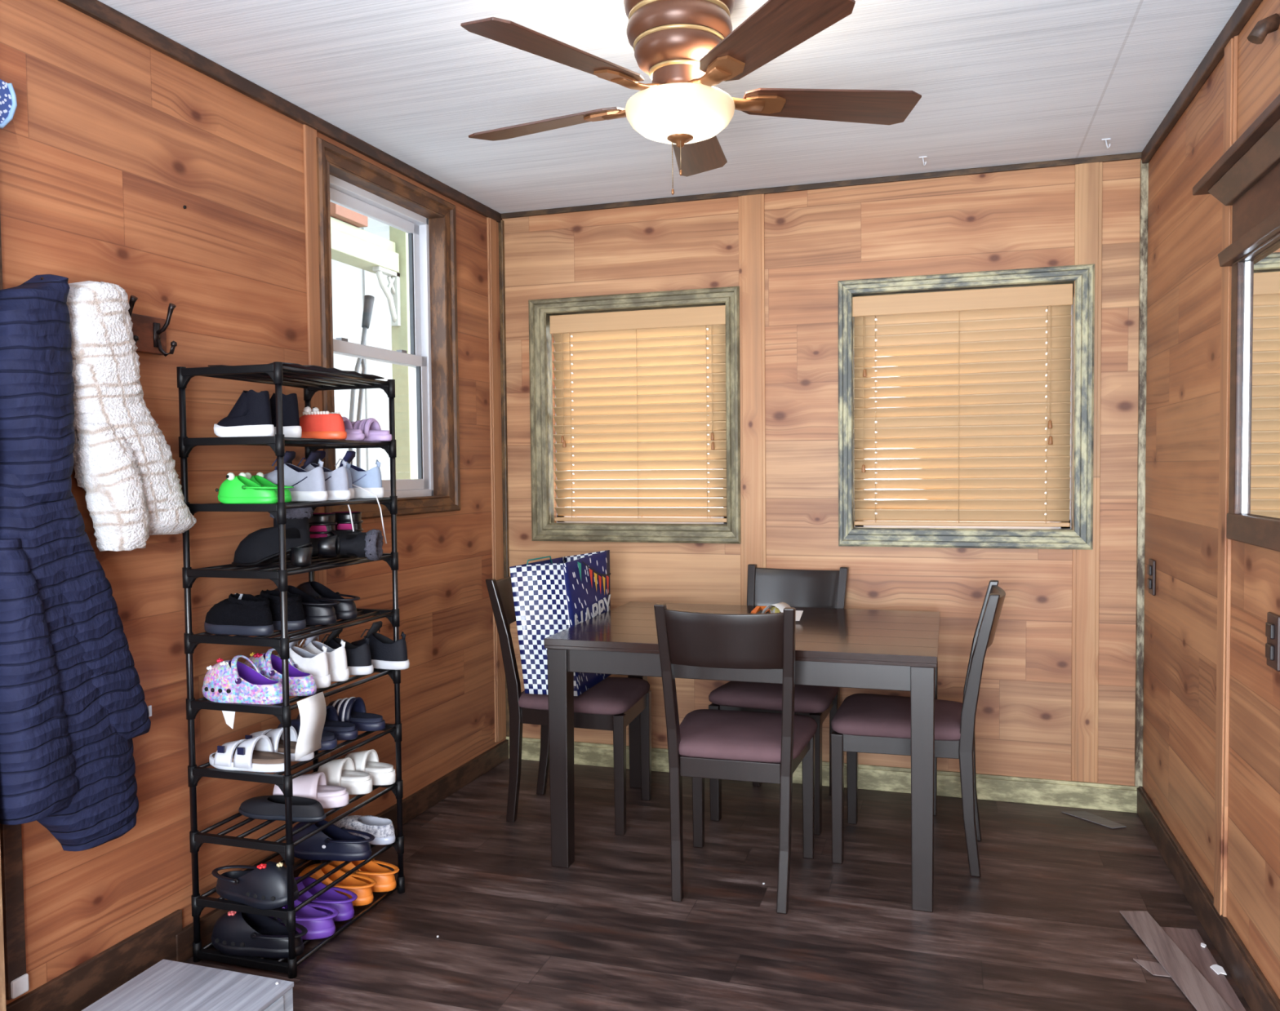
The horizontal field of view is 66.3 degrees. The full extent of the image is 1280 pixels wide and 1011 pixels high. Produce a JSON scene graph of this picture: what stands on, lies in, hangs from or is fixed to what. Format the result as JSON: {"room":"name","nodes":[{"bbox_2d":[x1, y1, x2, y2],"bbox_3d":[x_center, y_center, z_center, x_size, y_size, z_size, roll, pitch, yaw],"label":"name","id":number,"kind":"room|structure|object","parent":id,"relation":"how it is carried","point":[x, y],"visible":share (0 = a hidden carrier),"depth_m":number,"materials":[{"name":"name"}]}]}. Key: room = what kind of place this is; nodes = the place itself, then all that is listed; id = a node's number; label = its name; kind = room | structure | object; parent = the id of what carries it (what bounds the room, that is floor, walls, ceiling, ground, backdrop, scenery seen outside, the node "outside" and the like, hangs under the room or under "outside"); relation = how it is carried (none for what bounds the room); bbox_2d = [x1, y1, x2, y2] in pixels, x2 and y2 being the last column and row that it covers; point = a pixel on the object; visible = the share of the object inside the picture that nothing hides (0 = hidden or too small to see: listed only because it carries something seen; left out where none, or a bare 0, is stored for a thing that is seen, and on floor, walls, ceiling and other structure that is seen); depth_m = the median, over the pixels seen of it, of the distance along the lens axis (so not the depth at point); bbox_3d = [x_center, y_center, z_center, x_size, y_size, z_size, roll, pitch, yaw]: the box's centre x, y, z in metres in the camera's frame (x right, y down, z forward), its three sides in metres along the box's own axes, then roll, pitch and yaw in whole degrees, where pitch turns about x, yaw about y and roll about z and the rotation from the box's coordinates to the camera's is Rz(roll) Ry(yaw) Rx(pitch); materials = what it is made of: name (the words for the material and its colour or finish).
{"room":"dining room","nodes":[
{"label":"dining room","id":0,"kind":"room"},
{"bbox_2d":[0,0,506,1005],"bbox_3d":[-1.548,0.030,1.870,0.120,2.440,5.405,0,2,19],"label":"wall","id":1,"kind":"structure","parent":0,"point":[107,140],"depth_m":2.65,"materials":[{"name":"brown wood"}]},
{"bbox_2d":[0,844,6,1010],"bbox_3d":[-1.383,0.202,2.020,0.096,2.080,0.028,0,2,18],"label":"trim","id":2,"kind":"structure","parent":1,"relation":"attached to","point":[2,985],"depth_m":2.04,"materials":[{"name":"wood"}]},
{"bbox_2d":[0,79,17,128],"bbox_3d":[-1.397,-0.852,2.061,0.037,0.135,0.166,0,2,19],"label":"wall ornament","id":3,"kind":"object","parent":1,"relation":"attached to","point":[8,103],"visible":1,"depth_m":2.11,"materials":[{"name":"blue ceramic"}]},
{"bbox_2d":[0,215,26,1000],"bbox_3d":[-1.390,-0.037,2.123,0.015,2.240,0.044,0,2,18],"label":"trim","id":4,"kind":"structure","parent":1,"relation":"attached to","point":[11,837],"depth_m":2.15,"materials":[{"name":"wood"}]},
{"bbox_2d":[40,276,177,356],"bbox_3d":[-1.297,-0.440,2.291,0.080,0.135,0.532,0,2,19],"label":"coat rack","id":5,"kind":"object","parent":1,"relation":"attached to","point":[149,334],"visible":0.3,"depth_m":2.50,"materials":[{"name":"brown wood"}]},
{"bbox_2d":[0,274,151,851],"bbox_3d":[-1.287,0.141,2.218,0.142,1.310,0.395,0,2,18],"label":"coat","id":6,"kind":"object","parent":5,"relation":"hanging from","point":[73,705],"visible":1,"depth_m":2.11,"materials":[{"name":"fabric"}]},
{"bbox_2d":[66,280,196,551],"bbox_3d":[-1.218,-0.212,2.378,0.134,0.632,0.362,0,2,18],"label":"jacket","id":7,"kind":"object","parent":5,"relation":"hanging from","point":[124,464],"visible":0.88,"depth_m":2.27,"materials":[{"name":"fabric"}]},
{"bbox_2d":[5,739,508,1010],"bbox_3d":[-1.020,1.124,3.207,0.018,0.142,2.621,0,2,19],"label":"baseboard","id":8,"kind":"structure","parent":1,"relation":"attached to","point":[87,983],"depth_m":2.51,"materials":[{"name":"wood"}]},
{"bbox_2d":[57,0,502,222],"bbox_3d":[-1.494,-1.168,1.803,0.018,0.042,5.402,0,2,19],"label":"trim","id":9,"kind":"structure","parent":1,"relation":"attached to","point":[97,10],"depth_m":2.86,"materials":[{"name":"wood"}]},
{"bbox_2d":[302,124,332,822],"bbox_3d":[-1.038,-0.054,3.159,0.010,2.300,0.060,0,2,18],"label":"trim","id":10,"kind":"structure","parent":1,"relation":"attached to","point":[309,134],"depth_m":3.13,"materials":[{"name":"brown wood"}]},
{"bbox_2d":[329,174,433,497],"bbox_3d":[-0.983,-0.577,3.590,0.060,1.116,0.743,0,2,19],"label":"window","id":11,"kind":"structure","parent":1,"relation":"in","point":[343,193],"depth_m":3.86,"materials":[{"name":"white plastic"}]},
{"bbox_2d":[315,137,460,519],"bbox_3d":[-0.912,-0.579,3.581,0.079,1.235,0.871,0,2,19],"label":"trim","id":12,"kind":"structure","parent":1,"relation":"attached to","point":[332,160],"depth_m":3.88,"materials":[{"name":"wood"}]},
{"bbox_2d":[486,217,506,742],"bbox_3d":[-0.632,-0.103,4.335,0.015,2.300,0.096,0,2,18],"label":"trim","id":13,"kind":"structure","parent":1,"relation":"attached to","point":[492,226],"depth_m":4.32,"materials":[{"name":"brown wood"}]},
{"bbox_2d":[97,0,1241,213],"bbox_3d":[-0.269,-1.217,1.425,3.149,0.060,5.620,0,2,18],"label":"ceiling","id":14,"kind":"structure","parent":0,"point":[999,82],"depth_m":2.88,"materials":[{"name":"wood"}]},
{"bbox_2d":[460,0,921,195],"bbox_3d":[0.083,-0.978,2.324,1.114,0.493,1.108,0,2,18],"label":"ceiling fan","id":15,"kind":"object","parent":14,"relation":"hanging from","point":[686,48],"visible":1,"depth_m":2.21,"materials":[{"name":"wood"}]},
{"bbox_2d":[183,759,1251,1010],"bbox_3d":[-0.172,1.281,1.497,2.919,0.060,5.620,0,2,18],"label":"floor","id":16,"kind":"structure","parent":0,"point":[1042,927],"depth_m":2.86,"materials":[{"name":"wood"}]},
{"bbox_2d":[81,960,293,1010],"bbox_3d":[-1.161,1.190,1.770,0.379,0.120,1.192,0,2,18],"label":"step","id":17,"kind":"structure","parent":16,"relation":"on","point":[167,985],"depth_m":2.24,"materials":[{"name":"grey laminate"}]},
{"bbox_2d":[176,361,404,979],"bbox_3d":[-0.970,0.418,2.801,0.322,1.582,0.550,0,2,18],"label":"shoe rack","id":18,"kind":"object","parent":16,"relation":"on","point":[277,571],"visible":0.79,"depth_m":2.59,"materials":[{"name":"black metal"}]},
{"bbox_2d":[204,593,273,635],"bbox_3d":[-1.068,0.287,2.613,0.216,0.106,0.085,0,2,22],"label":"slipper","id":19,"kind":"object","parent":18,"relation":"on","point":[238,615],"visible":1,"depth_m":2.58,"materials":[{"name":"fabric"}]},
{"bbox_2d":[201,655,282,705],"bbox_3d":[-1.047,0.456,2.590,0.249,0.120,0.100,0,2,18],"label":"clog","id":20,"kind":"object","parent":18,"relation":"on","point":[227,682],"visible":0.98,"depth_m":2.56,"materials":[{"name":"purple plastic"}]},
{"bbox_2d":[213,390,274,437],"bbox_3d":[-1.029,-0.237,2.547,0.175,0.122,0.061,0,2,16],"label":"sneaker","id":21,"kind":"object","parent":18,"relation":"on","point":[251,415],"visible":0.98,"depth_m":2.52,"materials":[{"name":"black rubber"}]},
{"bbox_2d":[208,735,284,773],"bbox_3d":[-1.037,0.651,2.601,0.241,0.088,0.096,0,2,18],"label":"sandal","id":22,"kind":"object","parent":18,"relation":"on","point":[239,755],"visible":0.91,"depth_m":2.57,"materials":[{"name":"leather"}]},
{"bbox_2d":[215,472,277,503],"bbox_3d":[-1.021,-0.046,2.562,0.178,0.082,0.078,0,2,14],"label":"clog","id":23,"kind":"object","parent":18,"relation":"on","point":[238,489],"visible":0.96,"depth_m":2.54,"materials":[{"name":"plastic"}]},
{"bbox_2d":[211,861,299,910],"bbox_3d":[-1.024,0.990,2.603,0.280,0.110,0.105,0,2,24],"label":"clog","id":24,"kind":"object","parent":18,"relation":"on","point":[264,887],"visible":0.97,"depth_m":2.56,"materials":[{"name":"plastic"}]},
{"bbox_2d":[211,911,307,959],"bbox_3d":[-1.016,1.133,2.617,0.280,0.109,0.107,0,2,13],"label":"clog","id":25,"kind":"object","parent":18,"relation":"on","point":[236,934],"visible":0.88,"depth_m":2.59,"materials":[{"name":"plastic"}]},
{"bbox_2d":[245,472,293,502],"bbox_3d":[-1.015,-0.049,2.656,0.178,0.082,0.078,0,2,20],"label":"clog","id":26,"kind":"object","parent":18,"relation":"on","point":[259,479],"visible":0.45,"depth_m":2.64,"materials":[{"name":"plastic"}]},
{"bbox_2d":[231,507,313,566],"bbox_3d":[-1.006,0.081,2.680,0.237,0.163,0.091,0,2,12],"label":"boot","id":27,"kind":"object","parent":18,"relation":"on","point":[262,545],"visible":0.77,"depth_m":2.65,"materials":[{"name":"black fabric"}]},
{"bbox_2d":[244,726,314,761],"bbox_3d":[-1.004,0.647,2.699,0.241,0.088,0.096,0,2,19],"label":"sandal","id":28,"kind":"object","parent":18,"relation":"on","point":[274,735],"visible":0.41,"depth_m":2.67,"materials":[{"name":"plastic"}]},
{"bbox_2d":[254,589,306,631],"bbox_3d":[-1.014,0.284,2.688,0.216,0.106,0.085,0,2,17],"label":"slipper","id":29,"kind":"object","parent":18,"relation":"on","point":[295,613],"visible":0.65,"depth_m":2.65,"materials":[{"name":"black fabric"}]},
{"bbox_2d":[244,648,316,696],"bbox_3d":[-0.993,0.451,2.686,0.249,0.120,0.100,0,2,21],"label":"clog","id":30,"kind":"object","parent":18,"relation":"on","point":[300,683],"visible":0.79,"depth_m":2.65,"materials":[{"name":"purple plastic"}]},
{"bbox_2d":[238,795,326,822],"bbox_3d":[-0.997,0.842,2.734,0.272,0.050,0.081,0,2,16],"label":"shoe","id":31,"kind":"object","parent":18,"relation":"on","point":[264,807],"visible":0.92,"depth_m":2.71,"materials":[{"name":"black rubber"}]},
{"bbox_2d":[270,393,302,438],"bbox_3d":[-0.986,-0.241,2.642,0.175,0.122,0.062,0,2,22],"label":"sneaker","id":32,"kind":"object","parent":18,"relation":"on","point":[291,418],"visible":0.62,"depth_m":2.60,"materials":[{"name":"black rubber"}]},
{"bbox_2d":[263,451,328,502],"bbox_3d":[-0.981,-0.082,2.739,0.243,0.140,0.094,0,2,16],"label":"sneaker","id":33,"kind":"object","parent":18,"relation":"on","point":[310,486],"visible":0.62,"depth_m":2.70,"materials":[{"name":"fabric"}]},
{"bbox_2d":[208,362,384,379],"bbox_3d":[-0.960,-0.383,2.779,0.260,0.027,0.440,0,2,18],"label":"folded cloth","id":34,"kind":"object","parent":18,"relation":"on","point":[335,371],"visible":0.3,"depth_m":2.72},
{"bbox_2d":[268,900,338,940],"bbox_3d":[-0.954,1.131,2.708,0.249,0.105,0.104,0,2,6],"label":"clog","id":35,"kind":"object","parent":18,"relation":"on","point":[319,925],"visible":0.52,"depth_m":2.68,"materials":[{"name":"plastic"}]},
{"bbox_2d":[275,635,331,688],"bbox_3d":[-0.976,0.435,2.769,0.228,0.146,0.094,0,2,16],"label":"sneaker","id":36,"kind":"object","parent":18,"relation":"on","point":[317,666],"visible":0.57,"depth_m":2.73,"materials":[{"name":"rubber"}]},
{"bbox_2d":[274,585,339,625],"bbox_3d":[-0.959,0.280,2.776,0.239,0.105,0.100,0,2,16],"label":"clog","id":37,"kind":"object","parent":18,"relation":"on","point":[316,612],"visible":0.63,"depth_m":2.73,"materials":[{"name":"plastic"}]},
{"bbox_2d":[277,718,337,751],"bbox_3d":[-0.971,0.645,2.800,0.236,0.084,0.092,0,2,17],"label":"sandal","id":38,"kind":"object","parent":18,"relation":"on","point":[328,741],"visible":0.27,"depth_m":2.76,"materials":[{"name":"plastic"}]},
{"bbox_2d":[294,692,326,760],"bbox_3d":[-0.873,0.584,2.600,0.020,0.159,0.106,0,2,20],"label":"paper tag","id":39,"kind":"object","parent":18,"relation":"hanging from","point":[313,709],"visible":1,"depth_m":2.60,"materials":[{"name":"paper"}]},
{"bbox_2d":[272,772,349,808],"bbox_3d":[-0.947,0.816,2.823,0.216,0.094,0.090,-1,2,2],"label":"sandal","id":40,"kind":"object","parent":18,"relation":"on","point":[311,786],"visible":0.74,"depth_m":2.79,"materials":[{"name":"plastic"}]},
{"bbox_2d":[285,513,337,558],"bbox_3d":[-1.001,0.089,2.914,0.222,0.130,0.083,0,2,14],"label":"boot","id":41,"kind":"object","parent":18,"relation":"on","point":[321,525],"visible":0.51,"depth_m":2.87,"materials":[{"name":"black plastic"}]},
{"bbox_2d":[299,406,346,439],"bbox_3d":[-0.911,-0.233,2.776,0.178,0.094,0.085,0,2,18],"label":"shoe","id":42,"kind":"object","parent":18,"relation":"on","point":[318,424],"visible":0.84,"depth_m":2.74,"materials":[{"name":"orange rubber"}]},
{"bbox_2d":[298,629,349,682],"bbox_3d":[-0.948,0.432,2.858,0.228,0.146,0.094,0,2,20],"label":"sneaker","id":43,"kind":"object","parent":18,"relation":"on","point":[339,671],"visible":0.52,"depth_m":2.81,"materials":[{"name":"fabric"}]},
{"bbox_2d":[297,451,351,500],"bbox_3d":[-0.940,-0.086,2.827,0.243,0.140,0.094,0,2,20],"label":"sneaker","id":44,"kind":"object","parent":18,"relation":"on","point":[336,482],"visible":0.44,"depth_m":2.78,"materials":[{"name":"fabric"}]},
{"bbox_2d":[294,876,357,922],"bbox_3d":[-0.928,1.127,2.821,0.249,0.105,0.103,0,2,14],"label":"clog","id":45,"kind":"object","parent":18,"relation":"on","point":[342,904],"visible":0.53,"depth_m":2.79,"materials":[{"name":"plastic"}]},
{"bbox_2d":[296,706,358,741],"bbox_3d":[-0.944,0.637,2.903,0.246,0.092,0.092,0,2,19],"label":"sandal","id":46,"kind":"object","parent":18,"relation":"on","point":[342,731],"visible":0.3,"depth_m":2.87,"materials":[{"name":"plastic"}]},
{"bbox_2d":[296,581,360,620],"bbox_3d":[-0.926,0.276,2.875,0.239,0.105,0.100,0,2,20],"label":"clog","id":47,"kind":"object","parent":18,"relation":"on","point":[346,609],"visible":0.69,"depth_m":2.85,"materials":[{"name":"plastic"}]},
{"bbox_2d":[292,820,374,862],"bbox_3d":[-0.913,0.981,2.891,0.280,0.105,0.103,0,2,12],"label":"clog","id":48,"kind":"object","parent":18,"relation":"on","point":[333,843],"visible":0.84,"depth_m":2.86,"materials":[{"name":"plastic"}]},
{"bbox_2d":[297,863,377,906],"bbox_3d":[-0.905,1.123,2.916,0.259,0.105,0.101,0,2,12],"label":"clog","id":49,"kind":"object","parent":18,"relation":"on","point":[362,890],"visible":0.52,"depth_m":2.90,"materials":[{"name":"plastic"}]},
{"bbox_2d":[311,511,363,555],"bbox_3d":[-0.946,0.085,3.004,0.222,0.130,0.083,0,2,18],"label":"boot","id":50,"kind":"object","parent":18,"relation":"on","point":[343,519],"visible":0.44,"depth_m":2.95,"materials":[{"name":"black leather"}]},
{"bbox_2d":[312,757,372,795],"bbox_3d":[-0.898,0.808,2.950,0.201,0.100,0.086,0,2,16],"label":"sandal","id":51,"kind":"object","parent":18,"relation":"on","point":[340,772],"visible":0.74,"depth_m":2.92,"materials":[{"name":"plastic"}]},
{"bbox_2d":[320,628,373,675],"bbox_3d":[-0.912,0.432,2.945,0.248,0.138,0.094,0,2,18],"label":"sneaker","id":52,"kind":"object","parent":18,"relation":"on","point":[358,658],"visible":0.54,"depth_m":2.90,"materials":[{"name":"fabric"}]},
{"bbox_2d":[317,528,383,560],"bbox_3d":[-0.823,0.111,2.844,0.163,0.091,0.227,-1,2,-3],"label":"boot","id":53,"kind":"object","parent":18,"relation":"on","point":[369,544],"visible":1,"depth_m":2.75,"materials":[{"name":"black leather"}]},
{"bbox_2d":[328,697,385,731],"bbox_3d":[-0.889,0.632,3.000,0.246,0.094,0.094,0,2,19],"label":"sandal","id":54,"kind":"object","parent":18,"relation":"on","point":[352,710],"visible":0.73,"depth_m":2.96,"materials":[{"name":"plastic"}]},
{"bbox_2d":[334,450,386,543],"bbox_3d":[-0.872,-0.026,2.978,0.261,0.279,0.092,1,2,28],"label":"sneaker","id":55,"kind":"object","parent":18,"relation":"on","point":[366,484],"visible":0.51,"depth_m":2.94,"materials":[{"name":"fabric"}]},
{"bbox_2d":[328,859,399,893],"bbox_3d":[-0.859,1.119,3.015,0.259,0.105,0.101,0,2,15],"label":"clog","id":56,"kind":"object","parent":18,"relation":"on","point":[384,877],"visible":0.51,"depth_m":2.98,"materials":[{"name":"plastic"}]},
{"bbox_2d":[333,815,395,845],"bbox_3d":[-0.857,0.995,3.022,0.236,0.066,0.085,0,2,22],"label":"slipper","id":57,"kind":"object","parent":18,"relation":"on","point":[383,829],"visible":0.82,"depth_m":2.98,"materials":[{"name":"grey fabric"}]},
{"bbox_2d":[344,749,395,786],"bbox_3d":[-0.848,0.804,3.034,0.201,0.100,0.086,0,2,18],"label":"sandal","id":58,"kind":"object","parent":18,"relation":"on","point":[381,774],"visible":0.67,"depth_m":3.00,"materials":[{"name":"plastic"}]},
{"bbox_2d":[351,417,391,441],"bbox_3d":[-0.838,-0.230,2.976,0.191,0.070,0.074,0,2,20],"label":"sandal","id":59,"kind":"object","parent":18,"relation":"on","point":[371,427],"visible":0.68,"depth_m":2.94,"materials":[{"name":"plastic"}]},
{"bbox_2d":[351,621,409,670],"bbox_3d":[-0.816,0.428,3.029,0.248,0.138,0.094,0,2,25],"label":"sneaker","id":60,"kind":"object","parent":18,"relation":"on","point":[385,654],"visible":0.7,"depth_m":2.98,"materials":[{"name":"fabric"}]},
{"bbox_2d":[485,576,651,835],"bbox_3d":[-0.264,0.715,3.730,0.546,0.905,0.444,0,2,15],"label":"dining chair","id":61,"kind":"object","parent":16,"relation":"on","point":[612,704],"visible":0.73,"depth_m":3.59,"materials":[{"name":"brown wood"}]},
{"bbox_2d":[509,550,611,696],"bbox_3d":[-0.298,0.429,3.721,0.276,0.493,0.401,0,2,18],"label":"gift bag","id":62,"kind":"object","parent":61,"relation":"on","point":[552,597],"visible":0.7,"depth_m":3.59,"materials":[{"name":"blue paper"}]},
{"bbox_2d":[577,561,610,594],"bbox_3d":[-0.168,0.278,3.751,0.013,0.151,0.253,1,2,28],"label":"print","id":63,"kind":"object","parent":62,"relation":"attached to","point":[593,577],"depth_m":3.74},
{"bbox_2d":[653,604,817,915],"bbox_3d":[0.312,0.734,3.079,0.444,0.905,0.546,0,2,16],"label":"dining chair","id":64,"kind":"object","parent":16,"relation":"on","point":[766,748],"visible":1,"depth_m":2.91,"materials":[{"name":"brown wood"}]},
{"bbox_2d":[543,601,940,912],"bbox_3d":[0.411,0.793,3.450,1.224,0.755,0.909,0,2,18],"label":"dining table","id":65,"kind":"object","parent":16,"relation":"on","point":[843,648],"visible":0.88,"depth_m":3.14,"materials":[{"name":"brown wood"}]},
{"bbox_2d":[708,564,848,835],"bbox_3d":[0.548,0.705,3.771,0.444,0.905,0.546,0,2,23],"label":"dining chair","id":66,"kind":"object","parent":16,"relation":"on","point":[810,588],"visible":0.62,"depth_m":3.67,"materials":[{"name":"brown wood"}]},
{"bbox_2d":[831,580,1005,877],"bbox_3d":[0.943,0.718,3.314,0.546,0.905,0.444,0,2,20],"label":"dining chair","id":67,"kind":"object","parent":16,"relation":"on","point":[864,723],"visible":0.98,"depth_m":3.18,"materials":[{"name":"brown wood"}]},
{"bbox_2d":[1061,811,1126,829],"bbox_3d":[1.669,1.150,3.599,0.074,0.004,0.221,-2,3,-32],"label":"plank","id":68,"kind":"object","parent":16,"relation":"on","point":[1084,815],"visible":1,"depth_m":3.59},
{"bbox_2d":[1160,927,1245,1010],"bbox_3d":[1.429,1.195,2.477,0.097,0.004,0.560,0,2,16],"label":"plank","id":69,"kind":"object","parent":16,"relation":"on","point":[1188,941],"visible":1,"depth_m":2.57,"materials":[{"name":"wood"}]},
{"bbox_2d":[1120,911,1233,1010],"bbox_3d":[1.392,1.187,2.566,0.082,0.004,0.559,0,2,7],"label":"plank","id":70,"kind":"object","parent":69,"relation":"on","point":[1201,994],"visible":1,"depth_m":2.53,"materials":[{"name":"wood"}]},
{"bbox_2d":[502,158,1141,786],"bbox_3d":[0.642,-0.075,4.071,2.879,2.440,0.120,0,2,18],"label":"wall","id":71,"kind":"structure","parent":0,"point":[815,239],"depth_m":3.90,"materials":[{"name":"brown wood"}]},
{"bbox_2d":[498,220,510,737],"bbox_3d":[-0.606,-0.110,4.390,0.026,2.310,0.020,0,2,18],"label":"trim","id":72,"kind":"structure","parent":71,"relation":"attached to","point":[501,233],"depth_m":4.37,"materials":[{"name":"wood"}]},
{"bbox_2d":[528,286,741,543],"bbox_3d":[-0.028,-0.374,4.219,0.941,1.062,0.076,0,2,18],"label":"trim","id":73,"kind":"structure","parent":71,"relation":"attached to","point":[544,527],"depth_m":4.21,"materials":[{"name":"wood"}]},
{"bbox_2d":[554,341,726,524],"bbox_3d":[0.009,-0.385,4.302,0.814,0.933,0.035,0,2,18],"label":"window","id":74,"kind":"structure","parent":71,"relation":"in","point":[554,341],"depth_m":4.31,"materials":[{"name":"white plastic"}]},
{"bbox_2d":[550,305,726,522],"bbox_3d":[-0.007,-0.382,4.222,0.788,0.903,0.066,0,2,18],"label":"window blind","id":75,"kind":"object","parent":74,"relation":"attached to","point":[640,380],"visible":0.95,"depth_m":4.22,"materials":[{"name":"brown wood"}]},
{"bbox_2d":[737,194,766,605],"bbox_3d":[0.466,-0.113,4.056,0.107,2.320,0.011,0,2,18],"label":"trim","id":76,"kind":"structure","parent":71,"relation":"attached to","point":[750,207],"depth_m":4.04,"materials":[{"name":"brown wood"}]},
{"bbox_2d":[501,151,1142,218],"bbox_3d":[0.610,-1.281,3.961,2.599,0.022,0.014,0,2,18],"label":"trim","id":77,"kind":"structure","parent":71,"relation":"attached to","point":[1130,156],"depth_m":3.90,"materials":[{"name":"wood"}]},
{"bbox_2d":[506,737,1138,813],"bbox_3d":[0.633,1.097,4.049,2.599,0.098,0.018,0,2,18],"label":"baseboard","id":78,"kind":"structure","parent":71,"relation":"attached to","point":[1072,794],"depth_m":3.82,"materials":[{"name":"wood"}]},
{"bbox_2d":[853,304,1072,529],"bbox_3d":[1.273,-0.378,3.904,0.827,0.945,0.035,0,2,18],"label":"window","id":79,"kind":"structure","parent":71,"relation":"in","point":[1071,357],"depth_m":3.85,"materials":[{"name":"white plastic"}]},
{"bbox_2d":[852,283,1072,527],"bbox_3d":[1.244,-0.376,3.828,0.809,0.913,0.066,0,2,18],"label":"window blind","id":80,"kind":"object","parent":79,"relation":"attached to","point":[971,367],"visible":1,"depth_m":3.82,"materials":[{"name":"brown wood"}]},
{"bbox_2d":[837,263,1094,550],"bbox_3d":[1.250,-0.367,3.816,0.937,1.061,0.076,0,2,18],"label":"trim","id":81,"kind":"structure","parent":71,"relation":"attached to","point":[1081,538],"depth_m":3.75,"materials":[{"name":"wood"}]},
{"bbox_2d":[1071,161,1102,782],"bbox_3d":[1.674,-0.111,3.675,0.093,2.320,0.011,0,2,18],"label":"trim","id":82,"kind":"structure","parent":71,"relation":"attached to","point":[1088,176],"depth_m":3.68,"materials":[{"name":"brown wood"}]},
{"bbox_2d":[1134,160,1148,787],"bbox_3d":[1.849,-0.105,3.614,0.026,2.310,0.022,0,2,18],"label":"trim","id":83,"kind":"structure","parent":71,"relation":"attached to","point":[1144,197],"depth_m":3.61,"materials":[{"name":"wood"}]},
{"bbox_2d":[1142,0,1279,999],"bbox_3d":[1.142,0.035,1.021,0.120,2.440,5.402,0,2,17],"label":"wall","id":84,"kind":"structure","parent":0,"point":[1184,291],"depth_m":2.84,"materials":[{"name":"brown wood"}]},
{"bbox_2d":[1141,0,1262,163],"bbox_3d":[1.062,-1.161,0.997,0.022,0.046,5.401,0,2,17],"label":"trim","id":85,"kind":"structure","parent":84,"relation":"attached to","point":[1245,10],"depth_m":2.78,"materials":[{"name":"wood"}]},
{"bbox_2d":[1136,786,1279,1010],"bbox_3d":[1.087,1.202,1.086,0.018,0.105,5.401,0,2,17],"label":"baseboard","id":86,"kind":"structure","parent":84,"relation":"attached to","point":[1256,991],"depth_m":2.69,"materials":[{"name":"wood"}]},
{"bbox_2d":[1213,35,1238,917],"bbox_3d":[1.545,-0.058,2.590,0.014,2.300,0.090,0,2,18],"label":"trim","id":87,"kind":"structure","parent":84,"relation":"attached to","point":[1231,50],"depth_m":2.58,"materials":[{"name":"brown wood"}]},
{"bbox_2d":[1192,93,1279,551],"bbox_3d":[1.261,-0.343,1.797,0.100,0.910,1.581,0,2,17],"label":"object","id":88,"kind":"object","parent":84,"relation":"attached to","point":[1246,178],"visible":1,"depth_m":2.29,"materials":[{"name":"brown wood"}]},
{"bbox_2d":[1244,240,1279,519],"bbox_3d":[1.300,-0.262,1.785,0.006,0.615,1.303,0,2,17],"label":"mirror glass","id":89,"kind":"object","parent":88,"relation":"attached to","point":[1262,264],"depth_m":2.28,"materials":[{"name":"mirror"}]},
{"bbox_2d":[1246,13,1279,44],"bbox_3d":[1.414,-1.080,2.222,0.065,0.060,0.036,0,2,18],"label":"peg","id":90,"kind":"object","parent":84,"relation":"attached to","point":[1270,24],"visible":1,"depth_m":2.21,"materials":[{"name":"wood"}]},
{"bbox_2d":[1265,612,1279,671],"bbox_3d":[1.430,0.307,2.216,0.018,0.124,0.080,0,2,18],"label":"outlet cover","id":91,"kind":"object","parent":84,"relation":"attached to","point":[1272,626],"visible":1,"depth_m":2.20,"materials":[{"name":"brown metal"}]},
{"bbox_2d":[1265,622,1275,661],"bbox_3d":[1.425,0.307,2.218,0.009,0.082,0.040,0,2,18],"label":"socket","id":92,"kind":"object","parent":91,"relation":"attached to","point":[1269,626],"depth_m":2.21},
{"label":"outside","id":93,"kind":"structure","parent":0,"visible":0},
{"bbox_3d":[-0.249,1.423,2.251,14.000,0.200,20.000,0,2,18],"label":"floor","id":94,"kind":"structure","parent":93,"visible":0},
{"bbox_2d":[348,295,374,468],"bbox_3d":[-1.392,0.035,4.934,0.052,2.195,0.236,0,2,18],"label":"tool","id":95,"kind":"object","parent":94,"relation":"on","point":[368,300],"visible":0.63,"depth_m":4.91,"materials":[{"name":"metal"}]},
{"bbox_2d":[331,217,392,479],"bbox_3d":[-1.915,-0.490,5.635,0.020,3.600,4.796,0,2,18],"label":"house siding","id":96,"kind":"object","parent":94,"relation":"on","point":[350,284],"visible":0.02,"depth_m":6.19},
{"bbox_2d":[389,226,417,479],"bbox_3d":[-1.265,-0.285,5.335,0.100,3.000,0.120,0,2,18],"label":"porch post","id":97,"kind":"object","parent":94,"relation":"on","point":[405,377],"visible":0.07,"depth_m":5.26,"materials":[{"name":"beige paint"}]},
{"bbox_2d":[330,217,399,274],"bbox_3d":[-1.621,-1.285,4.368,0.140,0.160,1.820,0,2,18],"label":"beam","id":98,"kind":"structure","parent":97,"relation":"on","point":[351,245],"depth_m":4.91,"materials":[{"name":"beige paint"}]},
{"bbox_2d":[329,201,368,227],"bbox_3d":[-1.457,-1.455,4.787,0.120,0.135,0.270,0,2,18],"label":"wooden box","id":99,"kind":"object","parent":98,"relation":"on","point":[339,212],"visible":0.26,"depth_m":4.75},
{"bbox_2d":[372,266,400,326],"bbox_3d":[-1.331,-1.099,5.155,0.040,0.282,0.200,0,2,18],"label":"bracket","id":100,"kind":"object","parent":97,"relation":"attached to","point":[393,277],"visible":1,"depth_m":5.20,"materials":[{"name":"wood"}]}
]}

